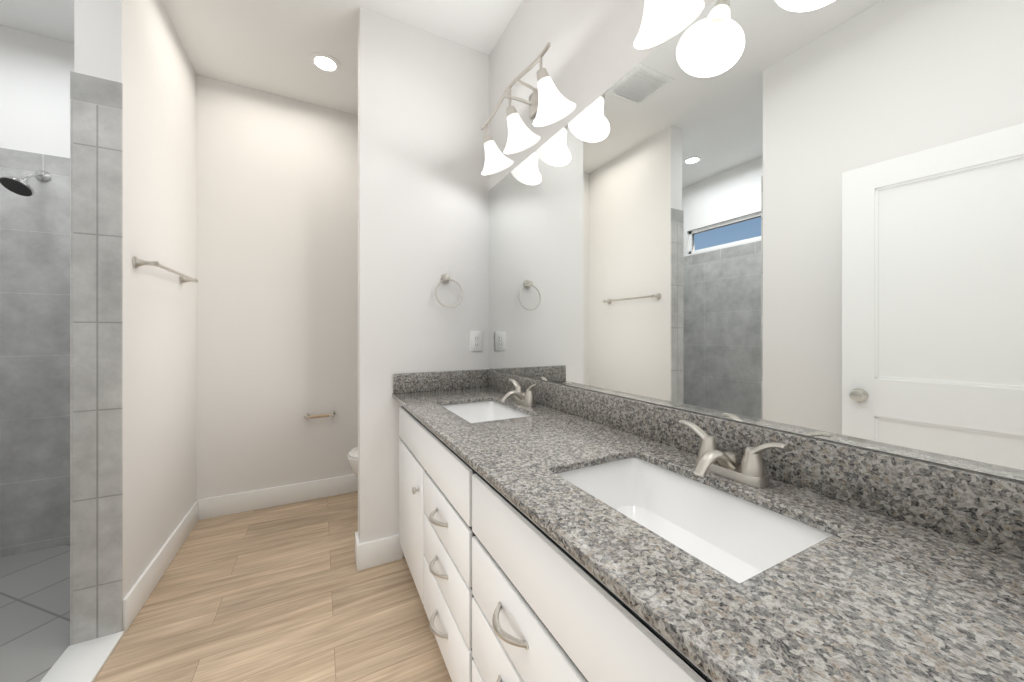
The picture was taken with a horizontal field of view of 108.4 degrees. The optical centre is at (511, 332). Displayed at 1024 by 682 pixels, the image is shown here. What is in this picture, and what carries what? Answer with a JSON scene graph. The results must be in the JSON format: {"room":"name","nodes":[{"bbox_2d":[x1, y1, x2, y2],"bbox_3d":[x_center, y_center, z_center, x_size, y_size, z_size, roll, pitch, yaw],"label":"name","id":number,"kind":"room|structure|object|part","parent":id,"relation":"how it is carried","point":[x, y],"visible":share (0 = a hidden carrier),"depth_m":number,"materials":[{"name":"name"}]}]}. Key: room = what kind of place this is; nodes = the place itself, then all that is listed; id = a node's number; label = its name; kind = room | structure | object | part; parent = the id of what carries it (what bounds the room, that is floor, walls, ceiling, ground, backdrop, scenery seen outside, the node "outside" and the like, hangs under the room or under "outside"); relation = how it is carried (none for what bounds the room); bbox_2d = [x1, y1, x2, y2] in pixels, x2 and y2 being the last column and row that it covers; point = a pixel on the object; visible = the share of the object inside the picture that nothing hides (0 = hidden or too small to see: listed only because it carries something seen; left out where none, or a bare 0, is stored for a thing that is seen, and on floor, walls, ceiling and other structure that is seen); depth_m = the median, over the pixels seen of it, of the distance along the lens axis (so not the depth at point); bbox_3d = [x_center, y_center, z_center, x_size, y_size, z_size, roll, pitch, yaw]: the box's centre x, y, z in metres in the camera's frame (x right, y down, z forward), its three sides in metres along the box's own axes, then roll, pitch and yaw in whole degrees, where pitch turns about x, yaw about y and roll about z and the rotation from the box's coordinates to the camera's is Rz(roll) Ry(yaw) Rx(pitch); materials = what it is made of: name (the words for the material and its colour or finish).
{"room":"bathroom","nodes":[
{"label":"bathroom","id":0,"kind":"room"},
{"bbox_2d":[0,544,69,681],"bbox_3d":[-2.251,1.262,1.145,1.205,0.056,2.350,0,0,-28],"label":"floor","id":1,"kind":"structure","parent":0,"point":[34,615],"depth_m":1.63,"materials":[{"name":"grey tile"}]},
{"bbox_2d":[74,0,195,598],"bbox_3d":[-1.896,-0.235,1.937,0.135,2.930,1.032,0,0,-28],"label":"wall","id":2,"kind":"structure","parent":0,"point":[135,48],"depth_m":1.80,"materials":[{"name":"white paint"}]},
{"bbox_2d":[70,71,72,644],"bbox_3d":[-1.956,0.107,1.897,0.008,2.254,1.032,0,0,-28],"label":"wall tiles","id":3,"kind":"structure","parent":2,"relation":"attached to","point":[71,357],"depth_m":1.44,"materials":[{"name":"grey tile"}]},
{"bbox_2d":[40,631,123,681],"bbox_3d":[-1.495,1.225,1.167,0.159,0.018,0.690,0,0,-28],"label":"sill","id":4,"kind":"structure","parent":2,"relation":"attached to","point":[85,661],"depth_m":1.37,"materials":[{"name":"white stone"}]},
{"bbox_2d":[73,72,122,644],"bbox_3d":[-1.655,0.105,1.477,0.138,2.250,0.008,0,0,-28],"label":"tiled wall","id":5,"kind":"structure","parent":2,"relation":"attached to","point":[97,357],"depth_m":1.47,"materials":[{"name":"grey tile"}]},
{"bbox_2d":[123,500,198,631],"bbox_3d":[-1.830,1.163,1.973,0.015,0.135,1.030,0,0,-28],"label":"baseboard","id":6,"kind":"structure","parent":2,"relation":"attached to","point":[136,597],"depth_m":1.79,"materials":[{"name":"white paint"}]},
{"bbox_2d":[132,256,197,283],"bbox_3d":[-1.757,-0.310,1.904,0.080,0.052,0.652,0,0,-28],"label":"towel bar","id":7,"kind":"object","parent":2,"relation":"attached to","point":[137,262],"visible":1,"depth_m":1.70,"materials":[{"name":"silver metal"}]},
{"bbox_2d":[0,25,357,499],"bbox_3d":[-1.974,-0.235,2.546,2.990,2.930,0.120,0,0,-28],"label":"wall","id":8,"kind":"structure","parent":0,"point":[277,267],"depth_m":2.59,"materials":[{"name":"white paint"}]},
{"bbox_2d":[0,148,69,556],"bbox_3d":[-2.678,0.107,2.107,1.095,2.254,0.008,0,0,-28],"label":"tile","id":9,"kind":"structure","parent":8,"relation":"attached to","point":[35,372],"depth_m":2.09,"materials":[{"name":"grey tile"}]},
{"bbox_2d":[0,170,50,196],"bbox_3d":[-2.649,-0.834,2.001,0.121,0.186,0.206,0,0,-28],"label":"shower head","id":10,"kind":"object","parent":9,"relation":"attached to","point":[21,186],"visible":1,"depth_m":1.97},
{"bbox_2d":[198,474,357,519],"bbox_3d":[-1.344,1.163,2.798,1.640,0.135,0.015,0,0,-28],"label":"baseboard","id":11,"kind":"structure","parent":8,"relation":"attached to","point":[219,506],"depth_m":2.62,"materials":[{"name":"white paint"}]},
{"bbox_2d":[304,411,334,418],"bbox_3d":[-1.419,0.610,2.727,0.210,0.039,0.071,0,0,-28],"label":"toilet paper holder","id":12,"kind":"object","parent":8,"relation":"attached to","point":[308,415],"visible":1,"depth_m":2.71,"materials":[{"name":"silver metal"}]},
{"bbox_2d":[0,0,522,114],"bbox_3d":[-1.156,-1.750,1.106,3.110,0.100,3.430,0,0,-28],"label":"ceiling","id":13,"kind":"structure","parent":0,"point":[269,46],"depth_m":2.07,"materials":[{"name":"white paint"}]},
{"bbox_2d":[309,52,340,72],"bbox_3d":[-1.174,-1.696,2.320,0.176,0.009,0.176,0,0,-28],"label":"recessed light","id":14,"kind":"object","parent":13,"relation":"in","point":[324,62],"visible":1,"depth_m":2.31,"materials":[{"name":"white paint"}]},
{"bbox_2d":[94,491,451,681],"bbox_3d":[-0.622,1.260,1.384,1.905,0.060,3.430,0,0,-28],"label":"floor","id":15,"kind":"structure","parent":0,"point":[286,593],"depth_m":1.62,"materials":[{"name":"brown wood"}]},
{"bbox_2d":[347,447,357,476],"bbox_3d":[-0.749,0.830,2.598,0.755,0.800,0.470,0,0,-28],"label":"toilet","id":16,"kind":"object","parent":15,"relation":"on","point":[352,457],"visible":0.08,"depth_m":2.38,"materials":[{"name":"white ceramic"}]},
{"bbox_2d":[393,397,727,681],"bbox_3d":[0.095,0.788,1.171,0.584,0.884,2.144,0,0,-28],"label":"bathroom vanity","id":17,"kind":"object","parent":15,"relation":"on","point":[551,532],"depth_m":0.85,"materials":[{"name":"white wood"}]},
{"bbox_2d":[392,385,1023,681],"bbox_3d":[0.100,0.335,1.174,0.572,0.020,2.144,0,0,-28],"label":"countertop","id":18,"kind":"structure","parent":17,"relation":"on","point":[885,597],"depth_m":0.49,"materials":[{"name":"grey stone"}]},
{"bbox_2d":[436,397,531,420],"bbox_3d":[-0.124,0.420,1.604,0.354,0.175,0.524,0,0,-28],"label":"sink","id":19,"kind":"object","parent":18,"relation":"in","point":[480,408],"depth_m":1.82,"materials":[{"name":"white ceramic"}]},
{"bbox_2d":[500,377,539,404],"bbox_3d":[0.016,0.273,1.677,0.141,0.103,0.244,0,0,-28],"label":"faucet","id":20,"kind":"object","parent":18,"relation":"on","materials":[{"name":"silver metal"}]},
{"bbox_2d":[552,449,839,580],"bbox_3d":[0.319,0.420,0.752,0.354,0.175,0.524,0,0,-28],"label":"sink","id":21,"kind":"object","parent":18,"relation":"in","point":[740,533],"depth_m":0.84,"materials":[{"name":"white ceramic"}]},
{"bbox_2d":[676,417,795,488],"bbox_3d":[0.459,0.273,0.825,0.141,0.103,0.244,0,0,-28],"label":"faucet","id":22,"kind":"object","parent":18,"relation":"on","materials":[{"name":"silver metal"}]},
{"bbox_2d":[358,7,488,569],"bbox_3d":[-0.491,-0.235,2.137,0.737,2.930,0.135,0,0,-28],"label":"wall","id":23,"kind":"structure","parent":0,"point":[423,181],"depth_m":2.04,"materials":[{"name":"white paint"}]},
{"bbox_2d":[355,532,359,570],"bbox_3d":[-0.826,1.163,1.971,0.015,0.135,0.150,0,0,-28],"label":"baseboard","id":24,"kind":"structure","parent":23,"relation":"attached to","point":[357,551],"depth_m":1.92,"materials":[{"name":"white paint"}]},
{"bbox_2d":[393,369,487,392],"bbox_3d":[-0.396,0.272,2.113,0.548,0.105,0.020,0,0,-28],"label":"backsplash","id":25,"kind":"structure","parent":23,"relation":"attached to","point":[461,379],"depth_m":2.09,"materials":[{"name":"grey stone"}]},
{"bbox_2d":[435,274,462,307],"bbox_3d":[-0.365,-0.242,2.109,0.165,0.198,0.060,0,0,-28],"label":"towel ring","id":26,"kind":"object","parent":23,"relation":"attached to","point":[444,278],"visible":1,"depth_m":2.09,"materials":[{"name":"silver metal"}]},
{"bbox_2d":[470,331,481,350],"bbox_3d":[-0.214,0.050,2.217,0.074,0.120,0.008,0,0,-28],"label":"electrical outlet plate","id":27,"kind":"object","parent":23,"relation":"attached to","point":[475,340],"visible":1,"depth_m":2.21,"materials":[{"name":"white plastic"}]},
{"bbox_2d":[489,0,1023,482],"bbox_3d":[0.170,-0.235,1.796,0.120,2.930,3.430,0,0,-28],"label":"wall","id":28,"kind":"structure","parent":0,"point":[591,54],"depth_m":1.56,"materials":[{"name":"white paint"}]},
{"bbox_2d":[481,42,575,174],"bbox_3d":[0.050,-0.994,1.706,0.175,0.322,0.710,0,0,-28],"label":"sconce","id":29,"kind":"object","parent":28,"relation":"attached to","point":[548,102],"visible":1,"depth_m":1.65,"materials":[{"name":"white glass"}]},
{"bbox_3d":[0.051,-1.065,1.706,0.173,0.179,0.652,0,0,-27],"label":"arm","id":30,"kind":"part","parent":29,"relation":"part of"},
{"bbox_2d":[634,0,704,48],"bbox_3d":[0.544,-0.949,0.757,0.175,0.322,0.710,0,0,-28],"label":"sconce","id":31,"kind":"object","parent":28,"relation":"attached to","point":[663,21],"visible":1,"depth_m":1.01,"materials":[{"name":"white glass"}]},
{"bbox_2d":[488,369,1023,556],"bbox_3d":[0.346,0.272,1.302,0.019,0.105,2.144,0,0,-28],"label":"backsplash","id":32,"kind":"structure","parent":28,"relation":"attached to","point":[989,510],"depth_m":0.68,"materials":[{"name":"grey stone"}]},
{"bbox_2d":[489,0,1023,480],"bbox_3d":[0.354,-0.327,1.305,0.006,1.087,2.143,0,0,-28],"label":"mirror glass","id":33,"kind":"object","parent":28,"relation":"attached to","point":[801,216],"visible":1,"depth_m":0.79,"materials":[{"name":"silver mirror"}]}
]}

